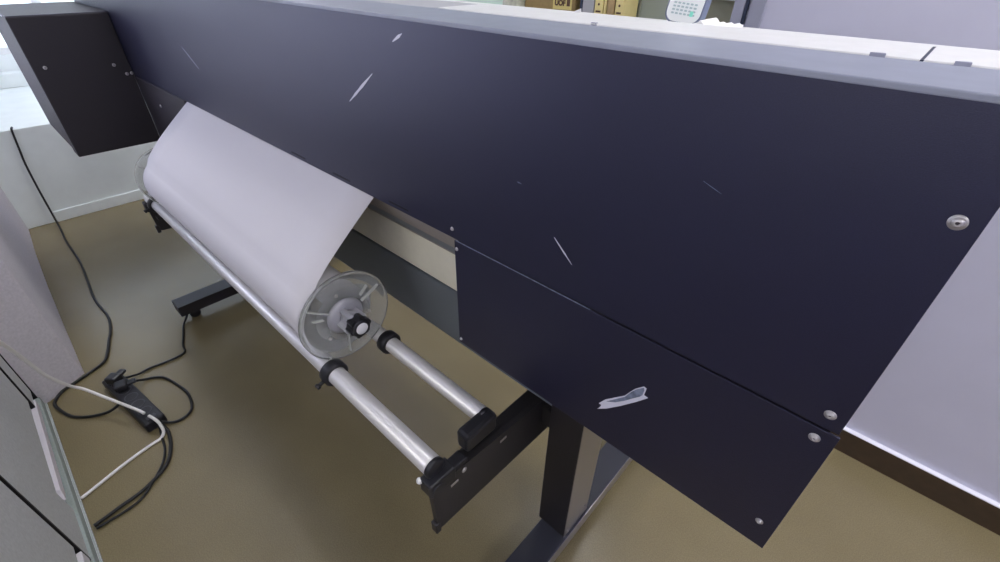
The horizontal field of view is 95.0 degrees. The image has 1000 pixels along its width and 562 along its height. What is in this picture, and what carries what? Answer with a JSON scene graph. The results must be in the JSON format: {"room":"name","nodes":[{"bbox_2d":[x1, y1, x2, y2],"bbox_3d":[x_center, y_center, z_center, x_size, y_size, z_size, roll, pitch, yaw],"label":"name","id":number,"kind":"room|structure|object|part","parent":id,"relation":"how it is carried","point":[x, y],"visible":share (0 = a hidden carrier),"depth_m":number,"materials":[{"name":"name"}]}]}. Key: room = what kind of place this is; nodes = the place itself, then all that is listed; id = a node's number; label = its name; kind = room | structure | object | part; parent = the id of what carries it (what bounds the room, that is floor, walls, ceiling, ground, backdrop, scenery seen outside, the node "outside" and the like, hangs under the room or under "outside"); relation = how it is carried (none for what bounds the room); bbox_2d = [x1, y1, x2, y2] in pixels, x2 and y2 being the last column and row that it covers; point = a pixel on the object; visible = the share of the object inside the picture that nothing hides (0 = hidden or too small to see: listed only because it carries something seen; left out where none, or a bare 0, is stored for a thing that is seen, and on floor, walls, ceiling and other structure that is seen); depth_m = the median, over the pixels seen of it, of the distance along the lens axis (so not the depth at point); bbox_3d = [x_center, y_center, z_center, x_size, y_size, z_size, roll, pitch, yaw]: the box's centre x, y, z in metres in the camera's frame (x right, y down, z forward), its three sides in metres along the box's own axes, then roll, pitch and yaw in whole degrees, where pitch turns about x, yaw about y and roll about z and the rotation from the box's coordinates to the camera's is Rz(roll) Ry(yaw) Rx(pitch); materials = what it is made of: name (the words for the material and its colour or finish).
{"room":"print shop","nodes":[
{"label":"print shop","id":0,"kind":"room"},
{"bbox_2d":[0,54,19,71],"bbox_3d":[-2.673,-2.483,3.272,0.100,2.750,5.100,29,44,33],"label":"wall","id":1,"kind":"structure","parent":0,"point":[7,61],"depth_m":3.08,"materials":[{"name":"white paint"}]},
{"bbox_2d":[0,0,73,88],"bbox_3d":[-3.078,-2.172,2.856,0.190,1.685,1.690,29,44,33],"label":"window","id":2,"kind":"structure","parent":1,"relation":"in","point":[9,79],"depth_m":3.06,"materials":[{"name":"white glass"}]},
{"bbox_3d":[-3.043,-1.508,3.303,0.100,0.085,1.660,29,44,33],"label":"sill","id":3,"kind":"part","parent":2,"relation":"part of","materials":[{"name":"white"}]},
{"bbox_3d":[-3.119,-2.256,2.812,0.070,1.500,1.650,29,44,33],"label":"frame","id":4,"kind":"part","parent":2,"relation":"part of","materials":[{"name":"white"}]},
{"bbox_2d":[0,86,158,228],"bbox_3d":[-2.619,-1.034,3.161,1.256,0.515,1.667,29,44,33],"label":"wall","id":5,"kind":"structure","parent":0,"point":[65,179],"depth_m":2.56,"materials":[{"name":"white paint"}]},
{"bbox_2d":[53,189,143,221],"bbox_3d":[-2.062,-0.655,3.029,0.010,0.062,1.387,29,44,33],"label":"baseboard","id":6,"kind":"structure","parent":5,"relation":"attached to","point":[94,206],"depth_m":2.73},
{"bbox_2d":[29,199,999,561],"bbox_3d":[-0.155,0.048,2.195,7.800,0.080,5.300,29,44,33],"label":"floor","id":7,"kind":"structure","parent":0,"point":[266,464],"depth_m":1.39,"materials":[{"name":"beige plastic"}]},
{"bbox_2d":[0,187,83,402],"bbox_3d":[-2.513,-0.495,2.200,2.818,0.750,0.240,29,44,33],"label":"wall","id":8,"kind":"structure","parent":7,"relation":"on","point":[31,323],"depth_m":1.56,"materials":[{"name":"white paint"}]},
{"bbox_2d":[0,354,102,561],"bbox_3d":[-1.138,0.471,0.819,1.496,0.800,0.390,29,44,33],"label":"base cabinet","id":9,"kind":"object","parent":7,"relation":"on","point":[43,516],"visible":1,"depth_m":1.12,"materials":[{"name":"white metal"}]},
{"bbox_3d":[-1.315,0.193,1.116,0.444,0.675,0.011,29,44,33],"label":"door","id":10,"kind":"part","parent":9,"relation":"part of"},
{"bbox_3d":[-0.744,0.503,0.689,0.728,0.675,0.011,29,44,33],"label":"door","id":11,"kind":"part","parent":9,"relation":"part of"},
{"bbox_2d":[10,126,119,418],"bbox_3d":[-1.924,-0.171,1.945,0.193,0.526,1.855,-24,42,-31],"label":"power cable","id":12,"kind":"object","parent":7,"relation":"on","point":[116,406],"visible":0.99,"depth_m":1.90,"materials":[{"name":"black plastic"}]},
{"bbox_2d":[80,414,164,498],"bbox_3d":[-1.125,0.529,1.385,0.072,0.052,0.265,7,36,9],"label":"cable","id":13,"kind":"object","parent":7,"relation":"on","point":[153,418],"visible":1,"depth_m":1.40,"materials":[{"name":"white plastic"}]},
{"bbox_2d":[96,427,165,528],"bbox_3d":[-1.053,0.567,1.357,0.082,0.020,0.321,-1,35,-3],"label":"power cable","id":14,"kind":"object","parent":7,"relation":"on","point":[160,431],"visible":1,"depth_m":1.31,"materials":[{"name":"black plastic"}]},
{"bbox_2d":[93,422,172,526],"bbox_3d":[-1.050,0.561,1.363,0.099,0.023,0.329,0,35,-2],"label":"power cable","id":15,"kind":"object","parent":7,"relation":"on","point":[167,430],"visible":1,"depth_m":1.33,"materials":[{"name":"black plastic"}]},
{"bbox_2d":[102,375,166,431],"bbox_3d":[-1.251,0.407,1.564,0.330,0.040,0.060,22,41,27],"label":"power strip","id":16,"kind":"object","parent":7,"relation":"on","point":[132,396],"visible":0.74,"depth_m":1.53,"materials":[{"name":"black plastic"}]},
{"bbox_2d":[0,340,145,414],"bbox_3d":[-1.251,0.226,1.311,0.303,0.539,0.184,29,44,33],"label":"cable","id":17,"kind":"object","parent":16,"relation":"on","point":[3,344],"visible":1,"depth_m":1.43,"materials":[{"name":"white plastic"}]},
{"bbox_2d":[104,369,125,384],"bbox_3d":[-1.346,0.334,1.610,0.040,0.028,0.062,4,35,4],"label":"plug","id":18,"kind":"object","parent":16,"relation":"on","point":[111,378],"visible":0.96,"depth_m":1.59,"materials":[{"name":"black plastic"}]},
{"bbox_2d":[113,378,135,391],"bbox_3d":[-1.296,0.356,1.585,0.062,0.022,0.040,-24,42,-31],"label":"plug","id":19,"kind":"object","parent":16,"relation":"attached to","point":[120,385],"visible":1,"depth_m":1.57,"materials":[{"name":"black plastic"}]},
{"bbox_2d":[145,413,156,420],"bbox_3d":[-1.131,0.441,1.488,0.020,0.005,0.028,22,41,27],"label":"switch","id":20,"kind":"object","parent":16,"relation":"attached to","point":[153,414],"depth_m":1.49,"materials":[{"name":"grey plastic"}]},
{"bbox_2d":[126,315,187,377],"bbox_3d":[-1.274,0.241,1.801,0.112,0.035,0.403,1,35,1],"label":"power cable","id":21,"kind":"object","parent":7,"relation":"on","point":[186,316],"visible":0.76,"depth_m":1.75,"materials":[{"name":"black plastic"}]},
{"bbox_2d":[136,376,193,423],"bbox_3d":[-1.164,0.393,1.588,0.293,0.034,0.124,29,44,33],"label":"power cable","id":22,"kind":"object","parent":7,"relation":"on","point":[152,377],"visible":0.9,"depth_m":1.61,"materials":[{"name":"black plastic"}]},
{"bbox_2d":[0,0,999,561],"bbox_3d":[-0.646,-0.271,1.526,2.978,1.204,0.871,29,44,33],"label":"printer","id":23,"kind":"object","parent":7,"relation":"on","point":[696,251],"visible":0.85,"depth_m":0.58,"materials":[{"name":"dark painted metal"},{"name":"light grey plastic"},{"name":"brushed aluminium"}]},
{"bbox_3d":[-1.262,-0.287,1.700,0.042,0.039,0.096,29,44,33],"label":"roller seat","id":24,"kind":"part","parent":23,"relation":"part of","materials":[{"name":"black plastic"}]},
{"bbox_2d":[134,102,387,359],"bbox_3d":[-0.717,-0.205,1.241,1.210,0.345,0.231,29,44,33],"label":"roll","id":25,"kind":"object","parent":23,"relation":"attached to","point":[275,219],"visible":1,"depth_m":1.05,"materials":[{"name":"white paper"},{"name":"clear plastic"}]},
{"bbox_3d":[-0.292,0.093,0.949,0.024,0.048,0.049,29,44,33],"label":"knob","id":26,"kind":"part","parent":25,"relation":"part of","materials":[{"name":"black plastic"}]},
{"bbox_3d":[-0.141,0.350,0.801,0.013,0.013,0.010,29,44,33],"label":"retaining knob","id":27,"kind":"part","parent":23,"relation":"part of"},
{"bbox_3d":[-0.889,-0.909,1.395,2.238,0.010,0.106,29,44,33],"label":"rail","id":28,"kind":"part","parent":23,"relation":"part of","materials":[{"name":"grey metal"}]},
{"bbox_3d":[-0.098,0.345,0.830,0.036,0.039,0.096,29,44,33],"label":"roller seat","id":29,"kind":"part","parent":23,"relation":"part of","materials":[{"name":"black plastic"}]},
{"bbox_3d":[-0.043,0.282,0.876,0.032,0.046,0.082,29,44,33],"label":"roller seat","id":30,"kind":"part","parent":23,"relation":"part of","materials":[{"name":"black plastic"}]},
{"bbox_3d":[0.167,0.374,1.033,0.081,0.580,0.100,29,44,33],"label":"leg","id":31,"kind":"part","parent":23,"relation":"part of","materials":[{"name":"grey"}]},
{"bbox_3d":[0.133,0.140,0.692,0.578,0.233,0.003,29,44,33],"label":"panel","id":32,"kind":"part","parent":23,"relation":"part of","materials":[{"name":"black metal"}]},
{"bbox_3d":[0.166,-0.336,0.604,0.633,0.014,0.109,29,44,33],"label":"rail","id":33,"kind":"part","parent":23,"relation":"part of","materials":[{"name":"grey metal"}]},
{"bbox_2d":[665,0,711,22],"bbox_3d":[0.271,-0.426,0.611,0.061,0.151,0.048,29,44,33],"label":"handheld device","id":34,"kind":"object","parent":23,"relation":"on","point":[685,11],"visible":0.98,"depth_m":0.63,"materials":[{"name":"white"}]},
{"bbox_2d":[694,18,742,27],"bbox_3d":[0.290,-0.343,0.610,0.050,0.009,0.053,29,44,33],"label":"tissue","id":35,"kind":"object","parent":23,"relation":"on","point":[712,21],"visible":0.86,"depth_m":0.61,"materials":[{"name":"white paper"}]},
{"bbox_3d":[0.432,-0.191,0.405,0.089,0.013,0.109,29,44,33],"label":"rail","id":36,"kind":"part","parent":23,"relation":"part of","materials":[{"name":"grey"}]},
{"bbox_2d":[457,0,734,22],"bbox_3d":[-0.014,-0.992,2.074,2.110,1.760,0.415,29,44,33],"label":"shelf unit","id":37,"kind":"object","parent":7,"relation":"on","point":[722,10],"visible":0.02,"depth_m":1.45,"materials":[{"name":"white plastic"}]},
{"bbox_3d":[-0.176,-1.237,2.417,1.300,1.760,0.015,29,44,33],"label":"panel","id":38,"kind":"part","parent":37,"relation":"part of","materials":[{"name":"white"}]},
{"bbox_2d":[502,0,524,6],"bbox_3d":[0.049,-0.987,1.688,0.093,0.251,0.060,29,44,33],"label":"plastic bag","id":39,"kind":"object","parent":37,"relation":"on","point":[505,2],"visible":0.12,"depth_m":1.64,"materials":[{"name":"white plastic"}]},
{"bbox_2d":[525,0,579,10],"bbox_3d":[0.230,-0.995,1.634,0.220,0.320,0.182,29,44,33],"label":"cardboard box","id":40,"kind":"object","parent":37,"relation":"on","point":[567,5],"visible":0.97,"depth_m":1.57,"materials":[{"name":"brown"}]},
{"bbox_2d":[594,0,604,13],"bbox_3d":[0.342,-0.884,1.479,0.030,0.320,0.091,29,44,33],"label":"folder","id":41,"kind":"object","parent":37,"relation":"on","point":[599,4],"visible":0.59,"depth_m":1.45,"materials":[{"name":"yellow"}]},
{"bbox_2d":[603,0,607,13],"bbox_3d":[0.359,-0.871,1.469,0.008,0.310,0.090,29,44,33],"label":"folder","id":42,"kind":"object","parent":37,"relation":"on","point":[606,1],"visible":0.08,"depth_m":1.44,"materials":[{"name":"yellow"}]},
{"bbox_2d":[607,0,615,14],"bbox_3d":[0.374,-0.859,1.461,0.024,0.300,0.090,29,44,33],"label":"folder","id":43,"kind":"object","parent":37,"relation":"on","point":[611,6],"visible":0.1,"depth_m":1.43,"materials":[{"name":"brown cardboard"}]},
{"bbox_2d":[615,0,638,16],"bbox_3d":[0.397,-0.854,1.438,0.028,0.320,0.091,29,44,33],"label":"folder","id":44,"kind":"object","parent":37,"relation":"on","point":[623,7],"visible":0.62,"depth_m":1.42,"materials":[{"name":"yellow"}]},
{"bbox_3d":[0.526,-1.036,1.299,0.240,0.780,0.010,29,44,33],"label":"panel","id":45,"kind":"part","parent":37,"relation":"part of","materials":[{"name":"grey"}]},
{"bbox_3d":[0.650,-0.955,1.187,0.130,0.780,0.015,29,44,33],"label":"panel","id":46,"kind":"part","parent":37,"relation":"part of","materials":[{"name":"beige"}]},
{"bbox_2d":[743,0,999,502],"bbox_3d":[0.200,-1.124,1.409,7.350,2.750,0.120,29,44,33],"label":"wall","id":47,"kind":"structure","parent":0,"point":[936,404],"depth_m":1.14,"materials":[{"name":"white paint"}]},
{"bbox_2d":[729,0,745,23],"bbox_3d":[0.649,-1.003,0.987,0.026,1.250,0.142,29,44,33],"label":"trim","id":48,"kind":"structure","parent":47,"relation":"attached to","point":[739,5],"depth_m":1.15,"materials":[{"name":"grey"}]},
{"bbox_2d":[740,0,749,24],"bbox_3d":[0.619,-1.030,0.895,0.007,1.200,0.009,29,44,33],"label":"trim","id":49,"kind":"structure","parent":47,"relation":"attached to","point":[747,3],"depth_m":1.15,"materials":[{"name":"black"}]},
{"bbox_2d":[744,0,766,27],"bbox_3d":[0.639,-1.021,0.883,0.036,1.200,0.006,29,44,33],"label":"trim","id":50,"kind":"structure","parent":47,"relation":"attached to","point":[757,7],"depth_m":1.13,"materials":[{"name":"grey"}]},
{"bbox_2d":[831,430,999,535],"bbox_3d":[1.040,0.478,1.466,4.700,0.088,0.014,29,44,33],"label":"baseboard","id":51,"kind":"structure","parent":47,"relation":"attached to","point":[936,489],"depth_m":1.32,"materials":[{"name":"brown wood"}]},
{"bbox_2d":[843,426,999,508],"bbox_3d":[1.040,0.441,1.438,4.700,0.004,0.016,29,44,33],"label":"trim","id":52,"kind":"structure","parent":47,"relation":"attached to","point":[968,490],"depth_m":1.31,"materials":[{"name":"white"}]}
]}

